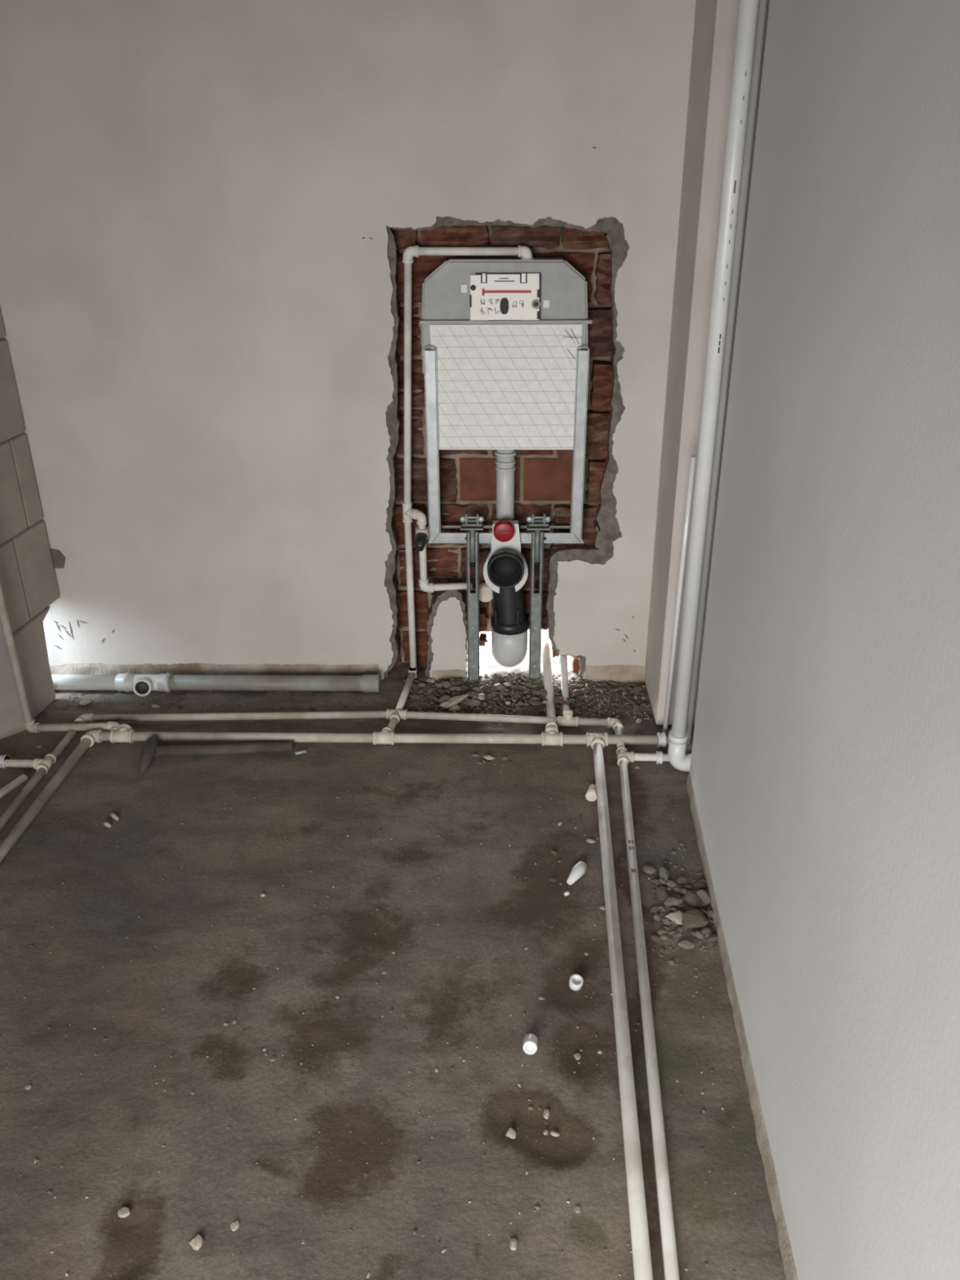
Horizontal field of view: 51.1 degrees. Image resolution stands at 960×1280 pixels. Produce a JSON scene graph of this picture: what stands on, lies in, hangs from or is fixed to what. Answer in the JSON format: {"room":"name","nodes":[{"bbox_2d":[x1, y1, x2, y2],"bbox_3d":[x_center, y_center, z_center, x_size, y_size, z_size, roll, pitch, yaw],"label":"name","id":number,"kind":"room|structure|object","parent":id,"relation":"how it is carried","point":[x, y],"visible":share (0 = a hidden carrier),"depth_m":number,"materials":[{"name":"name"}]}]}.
{"room":"building under construction","nodes":[
{"label":"building under construction","id":0,"kind":"room"},
{"bbox_2d":[0,620,26,738],"bbox_3d":[-1.868,-0.960,2.134,1.146,2.850,0.183,-8,27,-15],"label":"wall","id":1,"kind":"structure","parent":0,"point":[11,717],"depth_m":2.81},
{"bbox_2d":[0,310,59,718],"bbox_3d":[-1.362,-1.084,2.388,0.139,2.838,0.320,4,27,8],"label":"wall","id":2,"kind":"structure","parent":0,"point":[28,580],"depth_m":2.82,"materials":[{"name":"tile"}]},
{"bbox_2d":[0,0,696,679],"bbox_3d":[-0.921,-1.186,2.616,3.151,2.882,0.214,0,26,1],"label":"wall","id":3,"kind":"structure","parent":0,"point":[211,210],"depth_m":2.63,"materials":[{"name":"paint"}]},
{"bbox_2d":[49,662,378,675],"bbox_3d":[-1.238,0.102,3.137,1.846,0.070,0.020,0,26,1],"label":"baseboard","id":4,"kind":"structure","parent":3,"relation":"attached to","point":[194,668],"depth_m":3.13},
{"bbox_2d":[431,669,465,680],"bbox_3d":[-0.098,0.113,3.124,0.105,0.051,0.010,0,26,1],"label":"baseboard","id":5,"kind":"structure","parent":3,"relation":"attached to","point":[449,674],"depth_m":3.12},
{"bbox_2d":[401,244,533,667],"bbox_3d":[-0.042,-0.461,2.873,0.370,1.249,0.048,0,26,1],"label":"pipe","id":6,"kind":"object","parent":3,"relation":"attached to","point":[524,252],"visible":0.96,"depth_m":2.73,"materials":[{"name":"white plastic"}]},
{"bbox_2d":[412,509,493,602],"bbox_3d":[-0.074,-0.236,2.949,0.243,0.295,0.091,-3,26,-5],"label":"pipe","id":7,"kind":"object","parent":6,"relation":"attached to","point":[421,531],"visible":0.99,"depth_m":2.97,"materials":[{"name":"white plastic"}]},
{"bbox_2d":[419,257,592,681],"bbox_3d":[0.073,-0.422,2.846,0.458,1.229,0.201,0,26,1],"label":"cistern","id":8,"kind":"object","parent":3,"relation":"attached to","point":[505,350],"visible":0.97,"depth_m":2.73,"materials":[{"name":"grey plastic"}]},
{"bbox_2d":[584,664,644,683],"bbox_3d":[0.418,0.108,3.107,0.184,0.069,0.018,0,26,1],"label":"baseboard","id":9,"kind":"structure","parent":3,"relation":"attached to","point":[617,673],"depth_m":3.11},
{"bbox_2d":[0,631,786,1279],"bbox_3d":[-0.827,0.968,1.416,3.200,0.035,4.550,0,26,1],"label":"floor","id":10,"kind":"structure","parent":0,"point":[88,1239],"depth_m":1.93,"materials":[{"name":"concrete"}]},
{"bbox_2d":[0,773,27,799],"bbox_3d":[-1.261,0.429,2.499,0.021,0.021,0.332,11,28,21],"label":"pipe","id":11,"kind":"object","parent":10,"relation":"on","point":[23,778],"visible":1,"depth_m":2.60,"materials":[{"name":"white plastic"}]},
{"bbox_2d":[0,713,93,831],"bbox_3d":[-1.256,0.536,2.284,0.250,0.036,1.413,0,26,1],"label":"pipe","id":12,"kind":"object","parent":10,"relation":"on","point":[42,766],"visible":0.9,"depth_m":2.69,"materials":[{"name":"plastic"}]},
{"bbox_2d":[0,729,102,862],"bbox_3d":[-1.136,0.580,2.181,0.047,0.037,1.446,2,26,4],"label":"pipe","id":13,"kind":"object","parent":10,"relation":"on","point":[87,740],"visible":0.97,"depth_m":2.56,"materials":[{"name":"plastic"}]},
{"bbox_2d":[0,582,119,733],"bbox_3d":[-1.157,-0.808,2.324,0.288,2.398,0.043,3,26,6],"label":"pipe","id":14,"kind":"object","parent":10,"relation":"on","point":[28,722],"visible":0.9,"depth_m":2.81,"materials":[{"name":"plastic"}]},
{"bbox_2d":[79,699,91,705],"bbox_3d":[-1.182,0.188,3.006,0.038,0.017,0.025,3,27,8],"label":"stone","id":15,"kind":"object","parent":10,"relation":"on","point":[84,702],"visible":1,"depth_m":3.00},
{"bbox_2d":[102,822,111,827],"bbox_3d":[-0.916,0.452,2.466,0.025,0.012,0.011,11,28,22],"label":"chip","id":16,"kind":"object","parent":10,"relation":"on","point":[105,824],"visible":1,"depth_m":2.46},
{"bbox_2d":[109,812,119,820],"bbox_3d":[-0.910,0.437,2.497,0.036,0.012,0.011,18,32,32],"label":"chip","id":17,"kind":"object","parent":10,"relation":"on","point":[112,815],"visible":1,"depth_m":2.49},
{"bbox_2d":[117,1206,129,1217],"bbox_3d":[-0.557,0.897,1.571,0.021,0.010,0.015,13,29,25],"label":"pebble","id":18,"kind":"object","parent":10,"relation":"on","point":[123,1211],"visible":1,"depth_m":1.57,"materials":[{"name":"stone"}]},
{"bbox_2d":[189,1234,203,1249],"bbox_3d":[-0.430,0.917,1.528,0.020,0.011,0.019,23,34,38],"label":"pebble","id":19,"kind":"object","parent":10,"relation":"on","point":[196,1243],"visible":1,"depth_m":1.52,"materials":[{"name":"stone"}]},
{"bbox_2d":[51,672,380,696],"bbox_3d":[-0.992,0.134,3.056,1.371,0.068,0.092,0,26,1],"label":"drain pipe","id":20,"kind":"object","parent":10,"relation":"on","point":[141,685],"visible":0.99,"depth_m":3.05,"materials":[{"name":"plastic"}]},
{"bbox_2d":[139,737,293,773],"bbox_3d":[-0.722,0.287,2.751,0.408,0.050,0.118,-7,27,-13],"label":"hammer","id":21,"kind":"object","parent":10,"relation":"on","point":[150,750],"visible":1,"depth_m":2.73,"materials":[{"name":"metal"}]},
{"bbox_2d":[55,689,396,711],"bbox_3d":[-0.783,0.178,3.030,1.092,0.009,0.140,0,26,1],"label":"grit","id":22,"kind":"object","parent":10,"relation":"on","point":[260,695],"visible":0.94,"depth_m":3.02,"materials":[{"name":"gravel"}]},
{"bbox_2d":[230,1220,239,1231],"bbox_3d":[-0.378,0.907,1.553,0.014,0.007,0.015,-13,29,-24],"label":"pebble","id":23,"kind":"object","parent":10,"relation":"on","point":[235,1224],"visible":1,"depth_m":1.55,"materials":[{"name":"stone"}]},
{"bbox_2d":[294,750,306,755],"bbox_3d":[-0.492,0.308,2.756,0.031,0.008,0.008,-11,28,-20],"label":"bolt","id":24,"kind":"object","parent":10,"relation":"on","point":[302,751],"visible":1,"depth_m":2.75,"materials":[{"name":"metal"}]},
{"bbox_2d":[91,708,623,731],"bbox_3d":[-0.370,0.215,2.893,1.553,0.048,0.076,1,26,2],"label":"pipe","id":25,"kind":"object","parent":10,"relation":"on","point":[567,720],"visible":0.93,"depth_m":2.89,"materials":[{"name":"plastic"}]},
{"bbox_2d":[4,750,748,1277],"bbox_3d":[-0.331,0.701,1.967,1.672,0.007,1.795,0,26,1],"label":"grit","id":26,"kind":"object","parent":10,"relation":"on","point":[537,1206],"visible":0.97,"depth_m":1.90,"materials":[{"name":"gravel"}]},
{"bbox_2d":[99,723,668,749],"bbox_3d":[-0.268,0.267,2.796,1.640,0.048,0.065,1,26,2],"label":"pipe","id":27,"kind":"object","parent":10,"relation":"on","point":[125,733],"visible":0.96,"depth_m":2.78,"materials":[{"name":"plastic"}]},
{"bbox_2d":[387,666,417,730],"bbox_3d":[-0.234,0.187,2.973,0.028,0.029,0.417,3,26,6],"label":"pipe","id":28,"kind":"object","parent":10,"relation":"on","point":[412,672],"visible":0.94,"depth_m":3.01,"materials":[{"name":"white plastic"}]},
{"bbox_2d":[409,694,420,699],"bbox_3d":[-0.195,0.171,3.030,0.038,0.014,0.023,10,28,18],"label":"stone","id":29,"kind":"object","parent":10,"relation":"on","point":[417,696],"visible":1,"depth_m":3.02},
{"bbox_2d":[416,682,425,687],"bbox_3d":[-0.182,0.138,3.095,0.033,0.018,0.022,-6,27,-10],"label":"stone","id":30,"kind":"object","parent":10,"relation":"on","point":[420,685],"visible":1,"depth_m":3.09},
{"bbox_2d":[425,677,435,683],"bbox_3d":[-0.153,0.127,3.121,0.028,0.013,0.024,17,31,31],"label":"stone","id":31,"kind":"object","parent":10,"relation":"on","point":[433,680],"visible":1,"depth_m":3.12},
{"bbox_2d":[434,682,444,687],"bbox_3d":[-0.124,0.137,3.072,0.037,0.015,0.022,-16,30,-28],"label":"stone","id":32,"kind":"object","parent":10,"relation":"on","point":[439,685],"visible":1,"depth_m":3.06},
{"bbox_2d":[437,694,450,702],"bbox_3d":[-0.106,0.175,2.988,0.039,0.018,0.034,-13,29,-25],"label":"stone","id":33,"kind":"object","parent":10,"relation":"on","point":[445,698],"visible":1,"depth_m":2.98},
{"bbox_2d":[441,680,452,688],"bbox_3d":[-0.101,0.138,3.064,0.032,0.020,0.029,-4,27,-8],"label":"stone","id":34,"kind":"object","parent":10,"relation":"on","point":[446,684],"visible":1,"depth_m":3.06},
{"bbox_2d":[448,704,460,712],"bbox_3d":[-0.076,0.203,2.959,0.025,0.021,0.036,21,34,37],"label":"stone","id":35,"kind":"object","parent":10,"relation":"on","point":[455,708],"visible":0.93,"depth_m":2.95,"materials":[{"name":"stone"}]},
{"bbox_2d":[448,680,461,686],"bbox_3d":[-0.078,0.133,3.078,0.034,0.016,0.031,17,31,30],"label":"stone","id":36,"kind":"object","parent":10,"relation":"on","point":[455,683],"visible":1,"depth_m":3.07,"materials":[{"name":"stone"}]},
{"bbox_2d":[443,693,469,708],"bbox_3d":[-0.071,0.181,2.974,0.077,0.031,0.045,0,26,0],"label":"stone","id":37,"kind":"object","parent":10,"relation":"on","point":[454,700],"visible":1,"depth_m":2.96,"materials":[{"name":"stone"}]},
{"bbox_2d":[469,690,477,697],"bbox_3d":[-0.021,0.163,3.016,0.025,0.016,0.026,-9,28,-17],"label":"stone","id":38,"kind":"object","parent":10,"relation":"on","point":[472,693],"visible":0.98,"depth_m":3.01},
{"bbox_2d":[468,700,480,706],"bbox_3d":[-0.016,0.185,2.969,0.034,0.019,0.026,-20,32,-34],"label":"stone","id":39,"kind":"object","parent":10,"relation":"on","point":[473,703],"visible":1,"depth_m":2.96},
{"bbox_2d":[471,687,482,691],"bbox_3d":[-0.008,0.151,3.040,0.035,0.016,0.018,13,29,25],"label":"stone","id":40,"kind":"object","parent":10,"relation":"on","point":[473,689],"visible":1,"depth_m":3.04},
{"bbox_2d":[476,693,484,700],"bbox_3d":[0.003,0.169,3.000,0.024,0.017,0.031,4,27,9],"label":"stone","id":41,"kind":"object","parent":10,"relation":"on","point":[481,696],"visible":1,"depth_m":2.99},
{"bbox_2d":[484,755,494,759],"bbox_3d":[0.025,0.320,2.729,0.030,0.012,0.018,3,27,7],"label":"stone","id":42,"kind":"object","parent":10,"relation":"on","point":[486,757],"visible":1,"depth_m":2.72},
{"bbox_2d":[493,683,506,690],"bbox_3d":[0.061,0.141,3.053,0.029,0.021,0.033,-21,33,-35],"label":"stone","id":43,"kind":"object","parent":10,"relation":"on","point":[498,686],"visible":1,"depth_m":3.04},
{"bbox_2d":[491,629,528,666],"bbox_3d":[0.091,0.009,3.134,0.111,0.169,0.224,0,26,1],"label":"drain elbow","id":44,"kind":"object","parent":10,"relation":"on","point":[508,651],"visible":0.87,"depth_m":3.03,"materials":[{"name":"plastic"}]},
{"bbox_2d":[505,1127,515,1138],"bbox_3d":[0.053,0.833,1.694,0.018,0.009,0.017,12,29,23],"label":"pebble","id":45,"kind":"object","parent":10,"relation":"on","point":[511,1133],"visible":1,"depth_m":1.69,"materials":[{"name":"stone"}]},
{"bbox_2d":[510,1237,517,1250],"bbox_3d":[0.051,0.917,1.524,0.012,0.009,0.018,1,26,3],"label":"pebble","id":46,"kind":"object","parent":10,"relation":"on","point":[513,1243],"visible":1,"depth_m":1.52,"materials":[{"name":"stone"}]},
{"bbox_2d":[403,672,650,719],"bbox_3d":[0.146,0.165,3.018,0.767,0.032,0.258,0,26,1],"label":"grit","id":47,"kind":"object","parent":10,"relation":"on","point":[537,681],"visible":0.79,"depth_m":3.01,"materials":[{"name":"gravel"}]},
{"bbox_2d":[440,701,448,707],"bbox_3d":[-0.104,0.189,2.964,0.021,0.015,0.028,19,32,34],"label":"stone","id":48,"kind":"object","parent":47,"relation":"on","point":[444,704],"visible":1,"depth_m":2.96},
{"bbox_2d":[572,688,580,695],"bbox_3d":[0.292,0.156,3.027,0.022,0.015,0.023,13,29,25],"label":"stone","id":49,"kind":"object","parent":47,"relation":"on","point":[576,691],"visible":1,"depth_m":3.02,"materials":[{"name":"stone"}]},
{"bbox_2d":[523,1033,537,1054],"bbox_3d":[0.093,0.744,1.848,0.028,0.034,0.037,0,26,1],"label":"coupling","id":50,"kind":"object","parent":10,"relation":"on","point":[531,1040],"visible":1,"depth_m":1.84,"materials":[{"name":"white plastic"}]},
{"bbox_2d":[528,699,540,706],"bbox_3d":[0.160,0.185,2.968,0.029,0.017,0.034,-14,29,-25],"label":"stone","id":51,"kind":"object","parent":10,"relation":"on","point":[533,702],"visible":1,"depth_m":2.96,"materials":[{"name":"stone"}]},
{"bbox_2d":[537,688,547,696],"bbox_3d":[0.192,0.158,3.021,0.035,0.017,0.029,20,33,35],"label":"stone","id":52,"kind":"object","parent":10,"relation":"on","point":[543,692],"visible":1,"depth_m":3.01,"materials":[{"name":"stone"}]},
{"bbox_2d":[542,1108,549,1119],"bbox_3d":[0.114,0.816,1.729,0.010,0.008,0.017,8,27,16],"label":"pebble","id":53,"kind":"object","parent":10,"relation":"on","point":[546,1113],"visible":1,"depth_m":1.73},
{"bbox_2d":[541,631,558,729],"bbox_3d":[0.206,0.136,3.022,0.036,0.100,0.537,0,26,1],"label":"pipe","id":54,"kind":"object","parent":10,"relation":"on","point":[545,653],"visible":0.92,"depth_m":3.05,"materials":[{"name":"white plastic"}]},
{"bbox_2d":[550,1130,559,1137],"bbox_3d":[0.126,0.834,1.695,0.016,0.006,0.009,10,28,20],"label":"pebble","id":55,"kind":"object","parent":10,"relation":"on","point":[553,1133],"visible":1,"depth_m":1.69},
{"bbox_2d":[553,688,561,692],"bbox_3d":[0.229,0.152,3.034,0.036,0.014,0.025,-22,33,-36],"label":"stone","id":56,"kind":"object","parent":10,"relation":"on","point":[557,690],"visible":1,"depth_m":3.03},
{"bbox_2d":[553,696,563,702],"bbox_3d":[0.234,0.176,2.988,0.023,0.014,0.028,-11,28,-20],"label":"stone","id":57,"kind":"object","parent":10,"relation":"on","point":[557,698],"visible":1,"depth_m":2.98,"materials":[{"name":"stone"}]},
{"bbox_2d":[558,699,567,704],"bbox_3d":[0.245,0.184,2.977,0.021,0.012,0.023,-12,29,-23],"label":"stone","id":58,"kind":"object","parent":10,"relation":"on","point":[561,701],"visible":1,"depth_m":2.97,"materials":[{"name":"stone"}]},
{"bbox_2d":[560,655,569,710],"bbox_3d":[0.257,0.110,3.062,0.023,0.101,0.439,0,26,1],"label":"pipe","id":59,"kind":"object","parent":10,"relation":"on","point":[563,660],"visible":0.54,"depth_m":3.04,"materials":[{"name":"white plastic"}]},
{"bbox_2d":[565,698,575,703],"bbox_3d":[0.265,0.181,2.978,0.036,0.012,0.019,-3,26,-5],"label":"stone","id":60,"kind":"object","parent":10,"relation":"on","point":[571,700],"visible":1,"depth_m":2.97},
{"bbox_2d":[568,684,577,688],"bbox_3d":[0.285,0.142,3.059,0.020,0.012,0.021,-19,32,-32],"label":"stone","id":61,"kind":"object","parent":10,"relation":"on","point":[571,686],"visible":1,"depth_m":3.06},
{"bbox_2d":[568,973,583,991],"bbox_3d":[0.190,0.678,1.988,0.028,0.024,0.030,0,26,1],"label":"coupling","id":62,"kind":"object","parent":10,"relation":"on","point":[575,982],"visible":1,"depth_m":1.98,"materials":[{"name":"white plastic"}]},
{"bbox_2d":[566,861,586,884],"bbox_3d":[0.218,0.531,2.281,0.029,0.029,0.068,14,30,27],"label":"plug","id":63,"kind":"object","parent":10,"relation":"on","point":[580,868],"visible":1,"depth_m":2.27,"materials":[{"name":"white plastic"}]},
{"bbox_2d":[573,1205,581,1213],"bbox_3d":[0.152,0.893,1.573,0.010,0.007,0.013,-4,27,-8],"label":"pebble","id":64,"kind":"object","parent":10,"relation":"on","point":[576,1209],"visible":1,"depth_m":1.57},
{"bbox_2d":[573,1053,581,1060],"bbox_3d":[0.179,0.763,1.838,0.014,0.007,0.014,-13,29,-24],"label":"pebble","id":65,"kind":"object","parent":10,"relation":"on","point":[577,1055],"visible":1,"depth_m":1.84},
{"bbox_2d":[586,838,595,843],"bbox_3d":[0.265,0.481,2.402,0.023,0.010,0.014,9,28,18],"label":"pebble","id":66,"kind":"object","parent":10,"relation":"on","point":[588,840],"visible":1,"depth_m":2.40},
{"bbox_2d":[585,783,596,801],"bbox_3d":[0.286,0.389,2.567,0.030,0.030,0.043,5,27,10],"label":"plug","id":67,"kind":"object","parent":10,"relation":"on","point":[591,794],"visible":1,"depth_m":2.55,"materials":[{"name":"beige plastic"}]},
{"bbox_2d":[592,742,653,1279],"bbox_3d":[0.255,0.809,1.710,0.026,0.028,2.354,1,26,3],"label":"pipe","id":68,"kind":"object","parent":10,"relation":"on","point":[642,1268],"visible":1,"depth_m":1.81,"materials":[{"name":"white plastic"}]},
{"bbox_2d":[629,686,642,693],"bbox_3d":[0.474,0.154,3.056,0.038,0.020,0.030,-21,33,-36],"label":"stone","id":69,"kind":"object","parent":10,"relation":"on","point":[636,689],"visible":1,"depth_m":3.05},
{"bbox_2d":[614,725,679,1279],"bbox_3d":[0.364,0.787,1.757,0.144,0.034,2.464,2,26,4],"label":"pipe","id":70,"kind":"object","parent":10,"relation":"on","point":[671,1271],"visible":0.98,"depth_m":1.87,"materials":[{"name":"white plastic"}]},
{"bbox_2d":[642,864,655,874],"bbox_3d":[0.387,0.526,2.304,0.030,0.016,0.028,21,34,37],"label":"stone","id":71,"kind":"object","parent":10,"relation":"on","point":[649,869],"visible":1,"depth_m":2.30,"materials":[{"name":"stone"}]},
{"bbox_2d":[649,905,657,912],"bbox_3d":[0.378,0.587,2.188,0.020,0.011,0.017,-23,34,-38],"label":"stone","id":72,"kind":"object","parent":10,"relation":"on","point":[653,908],"visible":1,"depth_m":2.19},
{"bbox_2d":[650,934,661,942],"bbox_3d":[0.370,0.626,2.106,0.019,0.012,0.020,-14,30,-26],"label":"stone","id":73,"kind":"object","parent":10,"relation":"on","point":[656,939],"visible":1,"depth_m":2.10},
{"bbox_2d":[653,878,660,885],"bbox_3d":[0.401,0.546,2.268,0.016,0.012,0.018,-19,32,-33],"label":"stone","id":74,"kind":"object","parent":10,"relation":"on","point":[656,882],"visible":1,"depth_m":2.26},
{"bbox_2d":[653,914,660,920],"bbox_3d":[0.382,0.599,2.162,0.015,0.010,0.014,14,30,27],"label":"stone","id":75,"kind":"object","parent":10,"relation":"on","point":[656,917],"visible":1,"depth_m":2.16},
{"bbox_2d":[657,878,665,885],"bbox_3d":[0.411,0.546,2.267,0.012,0.012,0.021,-17,31,-31],"label":"stone","id":76,"kind":"object","parent":10,"relation":"on","point":[662,882],"visible":1,"depth_m":2.26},
{"bbox_2d":[656,885,668,900],"bbox_3d":[0.404,0.564,2.232,0.028,0.016,0.043,-3,26,-5],"label":"stone","id":77,"kind":"object","parent":10,"relation":"on","point":[661,892],"visible":1,"depth_m":2.23,"materials":[{"name":"stone"}]},
{"bbox_2d":[658,946,666,953],"bbox_3d":[0.377,0.642,2.076,0.014,0.009,0.015,-9,27,-16],"label":"stone","id":78,"kind":"object","parent":10,"relation":"on","point":[664,950],"visible":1,"depth_m":2.07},
{"bbox_2d":[657,928,669,935],"bbox_3d":[0.387,0.617,2.122,0.026,0.013,0.020,-21,33,-35],"label":"stone","id":79,"kind":"object","parent":10,"relation":"on","point":[660,931],"visible":1,"depth_m":2.12,"materials":[{"name":"stone"}]},
{"bbox_2d":[659,934,668,939],"bbox_3d":[0.386,0.625,2.109,0.019,0.011,0.011,6,27,13],"label":"stone","id":80,"kind":"object","parent":10,"relation":"on","point":[662,936],"visible":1,"depth_m":2.10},
{"bbox_2d":[659,866,669,884],"bbox_3d":[0.420,0.536,2.281,0.023,0.017,0.048,2,26,5],"label":"stone","id":81,"kind":"object","parent":10,"relation":"on","point":[664,873],"visible":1,"depth_m":2.28,"materials":[{"name":"stone"}]},
{"bbox_2d":[662,917,671,924],"bbox_3d":[0.400,0.604,2.149,0.020,0.013,0.019,1,26,2],"label":"stone","id":82,"kind":"object","parent":10,"relation":"on","point":[665,921],"visible":1,"depth_m":2.15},
{"bbox_2d":[665,880,676,888],"bbox_3d":[0.431,0.549,2.259,0.026,0.014,0.016,17,31,31],"label":"stone","id":83,"kind":"object","parent":10,"relation":"on","point":[672,883],"visible":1,"depth_m":2.25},
{"bbox_2d":[669,960,675,965],"bbox_3d":[0.391,0.658,2.044,0.014,0.009,0.012,9,28,17],"label":"stone","id":84,"kind":"object","parent":10,"relation":"on","point":[672,962],"visible":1,"depth_m":2.04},
{"bbox_2d":[663,896,683,906],"bbox_3d":[0.425,0.572,2.203,0.036,0.024,0.034,14,30,26],"label":"stone","id":85,"kind":"object","parent":10,"relation":"on","point":[669,901],"visible":1,"depth_m":2.19,"materials":[{"name":"stone"}]},
{"bbox_2d":[664,911,683,924],"bbox_3d":[0.421,0.599,2.157,0.050,0.019,0.032,7,27,15],"label":"stone","id":86,"kind":"object","parent":10,"relation":"on","point":[677,917],"visible":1,"depth_m":2.15,"materials":[{"name":"stone"}]},
{"bbox_2d":[671,930,679,937],"bbox_3d":[0.412,0.620,2.117,0.017,0.012,0.020,6,27,14],"label":"stone","id":87,"kind":"object","parent":10,"relation":"on","point":[675,935],"visible":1,"depth_m":2.11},
{"bbox_2d":[672,885,679,893],"bbox_3d":[0.441,0.557,2.244,0.018,0.012,0.020,-17,31,-30],"label":"stone","id":88,"kind":"object","parent":10,"relation":"on","point":[676,888],"visible":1,"depth_m":2.24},
{"bbox_2d":[674,926,684,933],"bbox_3d":[0.420,0.616,2.125,0.020,0.011,0.019,10,28,20],"label":"stone","id":89,"kind":"object","parent":10,"relation":"on","point":[680,929],"visible":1,"depth_m":2.12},
{"bbox_2d":[662,455,696,735],"bbox_3d":[0.512,-0.083,2.596,0.013,0.836,0.126,3,26,7],"label":"pipe","id":90,"kind":"object","parent":10,"relation":"on","point":[693,458],"visible":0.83,"depth_m":2.56,"materials":[{"name":"white plastic"}]},
{"bbox_2d":[674,875,687,884],"bbox_3d":[0.453,0.542,2.272,0.030,0.012,0.021,-11,28,-21],"label":"stone","id":91,"kind":"object","parent":10,"relation":"on","point":[680,879],"visible":1,"depth_m":2.27,"materials":[{"name":"stone"}]},
{"bbox_2d":[645,838,716,995],"bbox_3d":[0.440,0.589,2.185,0.156,0.010,0.500,4,27,9],"label":"grit","id":92,"kind":"object","parent":10,"relation":"on","point":[672,939],"visible":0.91,"depth_m":2.17,"materials":[{"name":"gravel"}]},
{"bbox_2d":[668,930,681,937],"bbox_3d":[0.412,0.620,2.119,0.028,0.011,0.013,12,29,23],"label":"stone","id":93,"kind":"object","parent":92,"relation":"on","point":[673,931],"visible":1,"depth_m":2.12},
{"bbox_2d":[684,906,695,911],"bbox_3d":[0.457,0.588,2.183,0.021,0.012,0.024,24,35,39],"label":"stone","id":94,"kind":"object","parent":92,"relation":"on","point":[688,908],"visible":0.66,"depth_m":2.18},
{"bbox_2d":[679,888,688,894],"bbox_3d":[0.455,0.559,2.237,0.020,0.014,0.018,12,29,24],"label":"stone","id":95,"kind":"object","parent":10,"relation":"on","point":[682,891],"visible":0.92,"depth_m":2.23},
{"bbox_2d":[677,940,694,949],"bbox_3d":[0.429,0.632,2.087,0.035,0.016,0.018,15,30,28],"label":"stone","id":96,"kind":"object","parent":10,"relation":"on","point":[686,944],"visible":1,"depth_m":2.08,"materials":[{"name":"stone"}]},
{"bbox_2d":[683,884,691,889],"bbox_3d":[0.466,0.554,2.253,0.016,0.009,0.016,-13,29,-23],"label":"stone","id":97,"kind":"object","parent":10,"relation":"on","point":[686,886],"visible":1,"depth_m":2.25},
{"bbox_2d":[684,890,702,907],"bbox_3d":[0.472,0.569,2.210,0.036,0.021,0.049,-11,28,-21],"label":"stone","id":98,"kind":"object","parent":10,"relation":"on","point":[691,897],"visible":1,"depth_m":2.20,"materials":[{"name":"stone"}]},
{"bbox_2d":[680,909,708,928],"bbox_3d":[0.456,0.596,2.145,0.056,0.027,0.051,-5,27,-10],"label":"stone","id":99,"kind":"object","parent":10,"relation":"on","point":[695,918],"visible":1,"depth_m":2.13,"materials":[{"name":"stone"}]},
{"bbox_2d":[693,880,706,889],"bbox_3d":[0.492,0.551,2.253,0.027,0.013,0.024,-6,27,-10],"label":"stone","id":100,"kind":"object","parent":10,"relation":"on","point":[700,885],"visible":1,"depth_m":2.25,"materials":[{"name":"stone"}]},
{"bbox_2d":[694,930,704,938],"bbox_3d":[0.462,0.621,2.115,0.022,0.012,0.019,3,27,7],"label":"stone","id":101,"kind":"object","parent":10,"relation":"on","point":[699,934],"visible":1,"depth_m":2.11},
{"bbox_2d":[695,888,710,904],"bbox_3d":[0.495,0.566,2.214,0.025,0.023,0.041,-12,29,-22],"label":"stone","id":102,"kind":"object","parent":10,"relation":"on","point":[703,894],"visible":1,"depth_m":2.21,"materials":[{"name":"stone"}]},
{"bbox_2d":[699,926,711,934],"bbox_3d":[0.473,0.616,2.124,0.027,0.013,0.020,-7,27,-14],"label":"stone","id":103,"kind":"object","parent":10,"relation":"on","point":[704,930],"visible":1,"depth_m":2.12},
{"bbox_2d":[705,909,713,917],"bbox_3d":[0.500,0.591,2.173,0.025,0.014,0.025,-13,29,-24],"label":"stone","id":104,"kind":"object","parent":10,"relation":"on","point":[709,913],"visible":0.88,"depth_m":2.17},
{"bbox_2d":[707,933,718,941],"bbox_3d":[0.492,0.624,2.107,0.027,0.013,0.020,-1,26,-1],"label":"stone","id":105,"kind":"object","parent":10,"relation":"on","point":[712,937],"visible":0.98,"depth_m":2.10,"materials":[{"name":"stone"}]},
{"bbox_2d":[667,0,759,772],"bbox_3d":[0.543,-0.928,2.031,0.116,2.842,0.051,0,26,1],"label":"drain pipe","id":106,"kind":"object","parent":10,"relation":"on","point":[748,10],"visible":0.87,"depth_m":2.17,"materials":[{"name":"white plastic"}]},
{"bbox_2d":[685,0,767,754],"bbox_3d":[0.554,-0.970,2.121,0.033,2.846,0.033,0,26,1],"label":"drain pipe","id":107,"kind":"object","parent":10,"relation":"on","point":[762,3],"visible":0.43,"depth_m":2.26,"materials":[{"name":"white plastic"}]},
{"bbox_2d":[644,0,769,724],"bbox_3d":[0.650,-1.098,2.378,0.300,2.846,0.301,0,26,1],"label":"wall","id":108,"kind":"structure","parent":0,"point":[715,20],"depth_m":2.43,"materials":[{"name":"paint"}]},
{"bbox_2d":[689,0,959,1279],"bbox_3d":[0.511,-0.108,0.349,0.201,2.820,3.654,1,26,4],"label":"wall","id":109,"kind":"structure","parent":0,"point":[824,767],"depth_m":1.27,"materials":[{"name":"paint"}]},
{"bbox_2d":[686,773,797,1279],"bbox_3d":[0.489,1.168,0.980,0.159,0.052,3.652,1,26,4],"label":"baseboard","id":110,"kind":"structure","parent":109,"relation":"attached to","point":[762,1136],"depth_m":1.77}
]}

